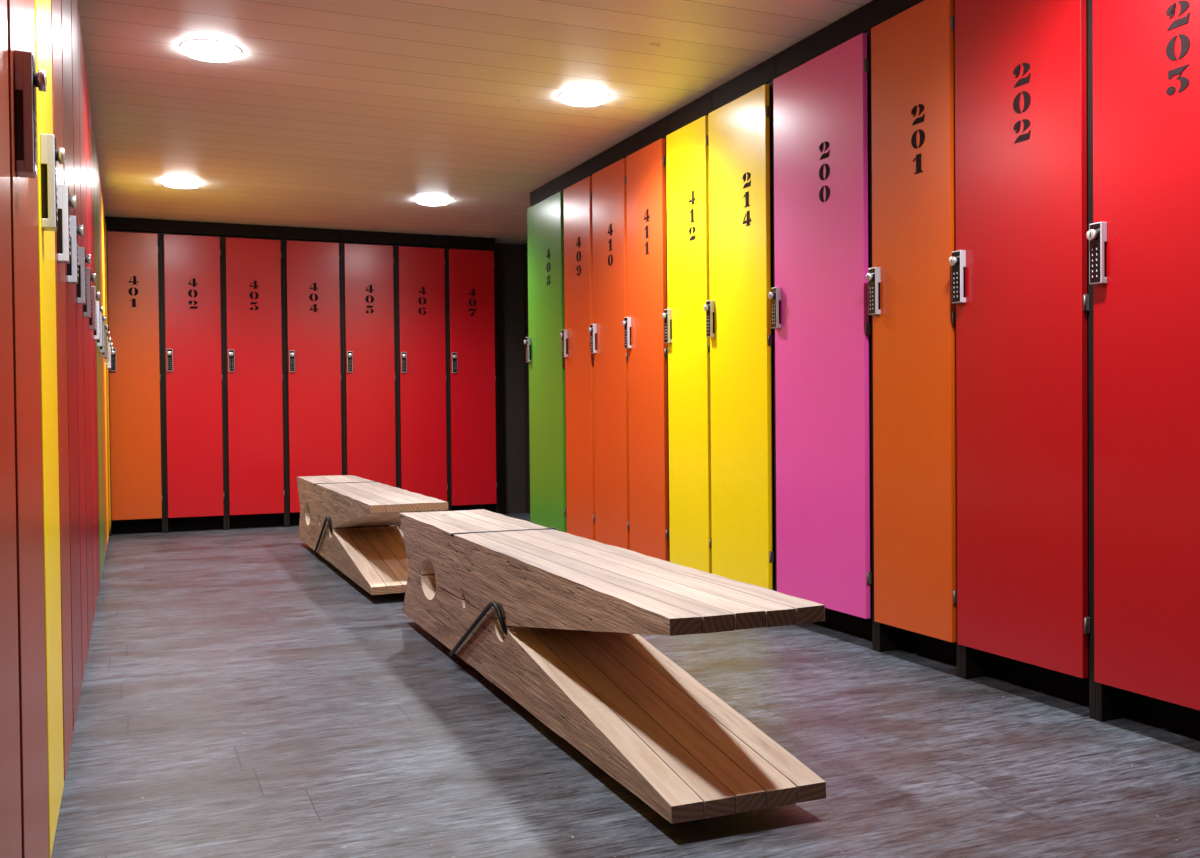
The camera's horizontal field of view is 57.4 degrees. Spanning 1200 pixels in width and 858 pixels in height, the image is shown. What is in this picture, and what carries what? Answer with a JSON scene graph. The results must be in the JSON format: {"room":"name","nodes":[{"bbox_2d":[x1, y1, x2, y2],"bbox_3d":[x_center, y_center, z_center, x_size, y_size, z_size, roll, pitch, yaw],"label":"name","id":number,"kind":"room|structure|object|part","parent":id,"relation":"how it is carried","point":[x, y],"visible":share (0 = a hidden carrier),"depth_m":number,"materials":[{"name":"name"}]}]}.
{"room":"changing room","nodes":[
{"label":"changing room","id":0,"kind":"room"},
{"bbox_2d":[77,0,871,249],"bbox_3d":[-0.393,-1.386,3.483,3.700,0.100,10.140,-1,1,-23],"label":"ceiling","id":1,"kind":"structure","parent":0,"point":[330,114],"depth_m":4.39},
{"bbox_2d":[161,178,200,187],"bbox_3d":[-2.301,-1.344,6.023,0.208,0.024,0.208,-1,1,-23],"label":"recessed light","id":2,"kind":"object","parent":1,"relation":"in","point":[170,182],"visible":1,"depth_m":5.97,"materials":[{"name":"white"}]},
{"bbox_2d":[179,39,241,61],"bbox_3d":[-1.364,-1.320,3.845,0.208,0.024,0.208,-1,1,-23],"label":"recessed light","id":3,"kind":"object","parent":1,"relation":"in","point":[200,49],"visible":1,"depth_m":3.80,"materials":[{"name":"white"}]},
{"bbox_2d":[105,216,494,249],"bbox_3d":[-1.978,-1.340,7.542,2.620,0.082,0.020,-1,1,-23],"label":"wall","id":4,"kind":"structure","parent":1,"relation":"attached to","point":[112,223],"depth_m":7.48,"materials":[{"name":"black paint"}]},
{"bbox_2d":[416,197,450,205],"bbox_3d":[-1.004,-1.365,6.596,0.208,0.024,0.208,-1,1,-23],"label":"recessed light","id":5,"kind":"object","parent":1,"relation":"in","point":[432,201],"visible":1,"depth_m":6.54,"materials":[{"name":"white"}]},
{"bbox_2d":[559,89,609,105],"bbox_3d":[-0.065,-1.341,4.458,0.208,0.024,0.208,-1,1,-23],"label":"recessed light","id":6,"kind":"object","parent":1,"relation":"in","point":[575,97],"visible":1,"depth_m":4.41,"materials":[{"name":"white"}]},
{"bbox_2d":[530,0,923,206],"bbox_3d":[0.497,-1.314,4.305,0.020,0.082,4.550,-1,1,-23],"label":"wall","id":7,"kind":"structure","parent":1,"relation":"attached to","point":[873,13],"depth_m":4.17,"materials":[{"name":"black paint"}]},
{"bbox_2d":[523,243,529,512],"bbox_3d":[1.272,-0.338,4.207,0.100,2.050,9.940,-1,1,-23],"label":"wall","id":8,"kind":"structure","parent":0,"point":[525,246],"depth_m":8.35,"materials":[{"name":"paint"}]},
{"bbox_2d":[495,243,525,513],"bbox_3d":[-0.707,-0.381,8.342,0.278,2.047,0.020,-1,1,-23],"label":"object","id":9,"kind":"structure","parent":8,"relation":"attached to","point":[509,257],"depth_m":8.34,"materials":[{"name":"black"}]},
{"bbox_2d":[51,513,1199,857],"bbox_3d":[-0.373,0.763,3.515,3.700,0.100,10.140,-1,1,-23],"label":"floor","id":10,"kind":"structure","parent":0,"point":[242,695],"depth_m":2.48,"materials":[{"name":"grey wood"}]},
{"bbox_2d":[0,0,21,857],"bbox_3d":[-0.828,-0.225,0.947,0.594,1.961,0.468,-1,1,-23],"label":"locker","id":11,"kind":"object","parent":10,"relation":"on","point":[10,779],"visible":1,"depth_m":1.18,"materials":[{"name":"orange paint"}]},
{"bbox_2d":[7,0,48,857],"bbox_3d":[-1.003,-0.230,1.356,0.594,1.961,0.418,-1,1,-23],"label":"locker","id":12,"kind":"object","parent":10,"relation":"on","point":[23,79],"visible":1,"depth_m":1.39,"materials":[{"name":"orange paint"}]},
{"bbox_3d":[-0.683,-0.425,1.336,0.014,0.026,0.026,-1,1,-23],"label":"knob","id":13,"kind":"part","parent":12,"relation":"part of","materials":[{"name":"silver metal"}]},
{"bbox_2d":[34,0,64,857],"bbox_3d":[-1.165,-0.234,1.733,0.594,1.961,0.398,-1,1,-23],"label":"locker","id":14,"kind":"object","parent":10,"relation":"on","point":[48,156],"visible":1,"depth_m":1.77,"materials":[{"name":"yellow paint"}]},
{"bbox_3d":[-0.848,-0.429,1.722,0.014,0.026,0.026,-1,1,-23],"label":"knob","id":15,"kind":"part","parent":14,"relation":"part of","materials":[{"name":"silver metal"}]},
{"bbox_2d":[51,0,76,779],"bbox_3d":[-1.312,-0.238,2.078,0.594,1.961,0.348,-1,1,-23],"label":"locker","id":16,"kind":"object","parent":10,"relation":"on","point":[62,235],"visible":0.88,"depth_m":2.13,"materials":[{"name":"orange paint"}]},
{"bbox_3d":[-1.006,-0.433,2.090,0.014,0.026,0.026,-1,1,-23],"label":"knob","id":17,"kind":"part","parent":16,"relation":"part of","materials":[{"name":"silver metal"}]},
{"bbox_2d":[61,0,83,730],"bbox_3d":[-1.476,-0.242,2.459,0.594,1.961,0.478,-1,1,-23],"label":"locker","id":18,"kind":"object","parent":10,"relation":"on","point":[71,270],"visible":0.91,"depth_m":2.50,"materials":[{"name":"red paint"}]},
{"bbox_3d":[-1.144,-0.437,2.412,0.014,0.026,0.026,-1,1,-23],"label":"knob","id":19,"kind":"part","parent":18,"relation":"part of","materials":[{"name":"silver metal"}]},
{"bbox_2d":[71,0,90,680],"bbox_3d":[-1.653,-0.246,2.873,0.594,1.961,0.418,-1,1,-23],"label":"locker","id":20,"kind":"object","parent":10,"relation":"on","point":[82,259],"visible":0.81,"depth_m":2.93,"materials":[{"name":"red paint"}]},
{"bbox_3d":[-1.333,-0.442,2.853,0.014,0.026,0.026,-1,1,-23],"label":"knob","id":21,"kind":"part","parent":20,"relation":"part of","materials":[{"name":"silver metal"}]},
{"bbox_2d":[77,7,95,648],"bbox_3d":[-1.836,-0.251,3.300,0.594,1.961,0.508,-1,1,-23],"label":"locker","id":22,"kind":"object","parent":10,"relation":"on","point":[86,308],"visible":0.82,"depth_m":3.34,"materials":[{"name":"red paint"}]},
{"bbox_3d":[-1.498,-0.446,3.239,0.014,0.026,0.026,-1,1,-23],"label":"knob","id":23,"kind":"part","parent":22,"relation":"part of","materials":[{"name":"silver metal"}]},
{"bbox_2d":[84,60,99,619],"bbox_3d":[-2.037,-0.257,3.769,0.594,1.961,0.508,-1,1,-23],"label":"locker","id":24,"kind":"object","parent":10,"relation":"on","point":[92,321],"visible":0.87,"depth_m":3.81,"materials":[{"name":"red paint"}]},
{"bbox_2d":[90,106,102,592],"bbox_3d":[-2.222,-0.261,4.201,0.594,1.961,0.428,-1,1,-23],"label":"locker","id":25,"kind":"object","parent":10,"relation":"on","point":[96,333],"visible":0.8,"depth_m":4.25,"materials":[{"name":"red paint"}]},
{"bbox_2d":[93,129,105,578],"bbox_3d":[-2.403,-0.266,4.624,0.594,1.961,0.488,-1,1,-23],"label":"locker","id":26,"kind":"object","parent":10,"relation":"on","point":[99,342],"visible":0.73,"depth_m":4.67,"materials":[{"name":"green paint"}]},
{"bbox_2d":[97,160,107,565],"bbox_3d":[-2.590,-0.271,5.061,0.594,1.961,0.458,-1,1,-23],"label":"locker","id":27,"kind":"object","parent":10,"relation":"on","point":[102,349],"visible":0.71,"depth_m":5.11,"materials":[{"name":"green paint"}]},
{"bbox_2d":[99,176,109,553],"bbox_3d":[-2.767,-0.275,5.474,0.594,1.961,0.438,-1,1,-23],"label":"locker","id":28,"kind":"object","parent":10,"relation":"on","point":[104,355],"visible":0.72,"depth_m":5.52,"materials":[{"name":"pink paint"}]},
{"bbox_2d":[101,192,110,542],"bbox_3d":[-2.941,-0.280,5.878,0.594,1.961,0.438,-1,1,-23],"label":"locker","id":29,"kind":"object","parent":10,"relation":"on","point":[108,339],"visible":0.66,"depth_m":5.93,"materials":[{"name":"yellow paint"}]},
{"bbox_2d":[103,207,111,531],"bbox_3d":[-3.104,-0.284,6.260,0.594,1.961,0.388,-1,1,-23],"label":"locker","id":30,"kind":"object","parent":10,"relation":"on","point":[110,344],"visible":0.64,"depth_m":6.32,"materials":[{"name":"orange paint"}]},
{"bbox_2d":[105,223,112,526],"bbox_3d":[-3.265,-0.288,6.637,0.594,1.961,0.428,-1,1,-23],"label":"locker","id":31,"kind":"object","parent":10,"relation":"on","point":[111,348],"visible":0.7,"depth_m":6.69,"materials":[{"name":"yellow paint"}]},
{"bbox_2d":[106,230,164,535],"bbox_3d":[-3.107,-0.300,7.318,0.337,1.961,0.594,-1,1,-23],"label":"locker","id":32,"kind":"object","parent":10,"relation":"on","point":[134,304],"visible":0.92,"depth_m":7.08,"materials":[{"name":"orange paint"}]},
{"bbox_2d":[160,233,225,532],"bbox_3d":[-2.775,-0.305,7.460,0.380,1.961,0.594,-1,1,-23],"label":"locker","id":33,"kind":"object","parent":10,"relation":"on","point":[191,265],"visible":0.99,"depth_m":7.22,"materials":[{"name":"red paint"}]},
{"bbox_2d":[222,236,286,529],"bbox_3d":[-2.420,-0.311,7.612,0.389,1.961,0.594,-1,1,-23],"label":"locker","id":34,"kind":"object","parent":10,"relation":"on","point":[253,285],"visible":0.98,"depth_m":7.37,"materials":[{"name":"red paint"}]},
{"bbox_2d":[283,239,343,526],"bbox_3d":[-2.061,-0.317,7.766,0.388,1.961,0.594,-1,1,-23],"label":"locker","id":35,"kind":"object","parent":10,"relation":"on","point":[311,269],"visible":0.84,"depth_m":7.52,"materials":[{"name":"red paint"}]},
{"bbox_2d":[341,242,397,487],"bbox_3d":[-1.708,-0.322,7.917,0.376,1.961,0.594,-1,1,-23],"label":"locker","id":36,"kind":"object","parent":10,"relation":"on","point":[368,282],"visible":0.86,"depth_m":7.67,"materials":[{"name":"red paint"}]},
{"bbox_2d":[297,475,447,594],"bbox_3d":[-1.209,0.488,5.505,0.355,0.405,2.278,-1,1,-23],"label":"bench","id":37,"kind":"object","parent":10,"relation":"on","point":[350,521],"visible":0.96,"depth_m":5.06,"materials":[{"name":"brown wood"}]},
{"bbox_2d":[395,245,448,510],"bbox_3d":[-1.365,-0.328,8.064,0.367,1.961,0.594,-1,1,-23],"label":"locker","id":38,"kind":"object","parent":10,"relation":"on","point":[420,272],"visible":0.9,"depth_m":7.82,"materials":[{"name":"red paint"}]},
{"bbox_2d":[446,247,497,512],"bbox_3d":[-1.024,-0.333,8.210,0.371,1.961,0.594,-1,1,-23],"label":"locker","id":39,"kind":"object","parent":10,"relation":"on","point":[470,273],"visible":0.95,"depth_m":7.97,"materials":[{"name":"red paint"}]},
{"bbox_2d":[524,191,566,532],"bbox_3d":[-0.067,-0.312,6.237,0.594,1.961,0.575,-1,1,-23],"label":"locker","id":40,"kind":"object","parent":10,"relation":"on","point":[545,219],"visible":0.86,"depth_m":6.10,"materials":[{"name":"green paint"}]},
{"bbox_2d":[560,176,594,540],"bbox_3d":[0.125,-0.307,5.788,0.594,1.961,0.397,-1,1,-23],"label":"locker","id":41,"kind":"object","parent":10,"relation":"on","point":[578,226],"visible":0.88,"depth_m":5.66,"materials":[{"name":"orange paint"}]},
{"bbox_2d":[588,158,629,549],"bbox_3d":[0.285,-0.303,5.415,0.594,1.961,0.412,-1,1,-23],"label":"locker","id":42,"kind":"object","parent":10,"relation":"on","point":[609,184],"visible":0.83,"depth_m":5.29,"materials":[{"name":"orange paint"}]},
{"bbox_2d":[399,509,825,823],"bbox_3d":[-0.157,0.516,3.036,0.355,0.405,2.278,-1,1,-22],"label":"bench","id":43,"kind":"object","parent":10,"relation":"on","point":[554,619],"visible":1,"depth_m":2.44,"materials":[{"name":"brown wood"}]},
{"bbox_2d":[622,137,669,561],"bbox_3d":[0.447,-0.299,5.039,0.594,1.961,0.404,-1,1,-23],"label":"locker","id":44,"kind":"object","parent":10,"relation":"on","point":[646,170],"visible":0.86,"depth_m":4.91,"materials":[{"name":"orange paint"}]},
{"bbox_2d":[662,115,711,573],"bbox_3d":[0.602,-0.295,4.676,0.594,1.961,0.380,-1,1,-23],"label":"locker","id":45,"kind":"object","parent":10,"relation":"on","point":[687,147],"visible":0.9,"depth_m":4.55,"materials":[{"name":"yellow paint"}]},
{"bbox_2d":[704,80,776,590],"bbox_3d":[0.769,-0.290,4.287,0.594,1.961,0.464,-1,1,-23],"label":"locker","id":46,"kind":"object","parent":10,"relation":"on","point":[740,332],"visible":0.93,"depth_m":4.16,"materials":[{"name":"yellow paint"}]},
{"bbox_2d":[768,29,875,650],"bbox_3d":[0.973,-0.285,3.811,0.594,1.961,0.568,-1,1,-23],"label":"locker","id":47,"kind":"object","parent":10,"relation":"on","point":[821,320],"visible":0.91,"depth_m":3.67,"materials":[{"name":"pink paint"}]},
{"bbox_3d":[0.612,-0.476,3.910,0.014,0.026,0.026,-1,1,-23],"label":"knob","id":48,"kind":"part","parent":47,"relation":"part of","materials":[{"name":"silver metal"}]},
{"bbox_2d":[866,0,960,676],"bbox_3d":[1.161,-0.280,3.371,0.594,1.961,0.385,-1,1,-23],"label":"locker","id":49,"kind":"object","parent":10,"relation":"on","point":[909,279],"visible":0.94,"depth_m":3.24,"materials":[{"name":"orange paint"}]},
{"bbox_3d":[0.834,-0.470,3.391,0.014,0.026,0.026,-1,1,-23],"label":"knob","id":50,"kind":"part","parent":49,"relation":"part of","materials":[{"name":"silver metal"}]},
{"bbox_2d":[949,0,1095,718],"bbox_3d":[1.330,-0.276,2.977,0.594,1.961,0.470,-1,1,-23],"label":"locker","id":51,"kind":"object","parent":10,"relation":"on","point":[1022,293],"visible":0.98,"depth_m":2.85,"materials":[{"name":"red paint"}]},
{"bbox_3d":[0.982,-0.466,3.046,0.014,0.026,0.026,-1,1,-23],"label":"knob","id":52,"kind":"part","parent":51,"relation":"part of","materials":[{"name":"silver metal"}]},
{"bbox_2d":[1086,0,1199,737],"bbox_3d":[1.518,-0.271,2.537,0.594,1.961,0.483,-1,1,-23],"label":"locker","id":53,"kind":"object","parent":10,"relation":"on","point":[1143,236],"visible":1,"depth_m":2.51,"materials":[{"name":"red paint"}]},
{"bbox_3d":[1.171,-0.461,2.606,0.014,0.026,0.026,-1,1,-23],"label":"knob","id":54,"kind":"part","parent":53,"relation":"part of","materials":[{"name":"silver metal"}]}
]}

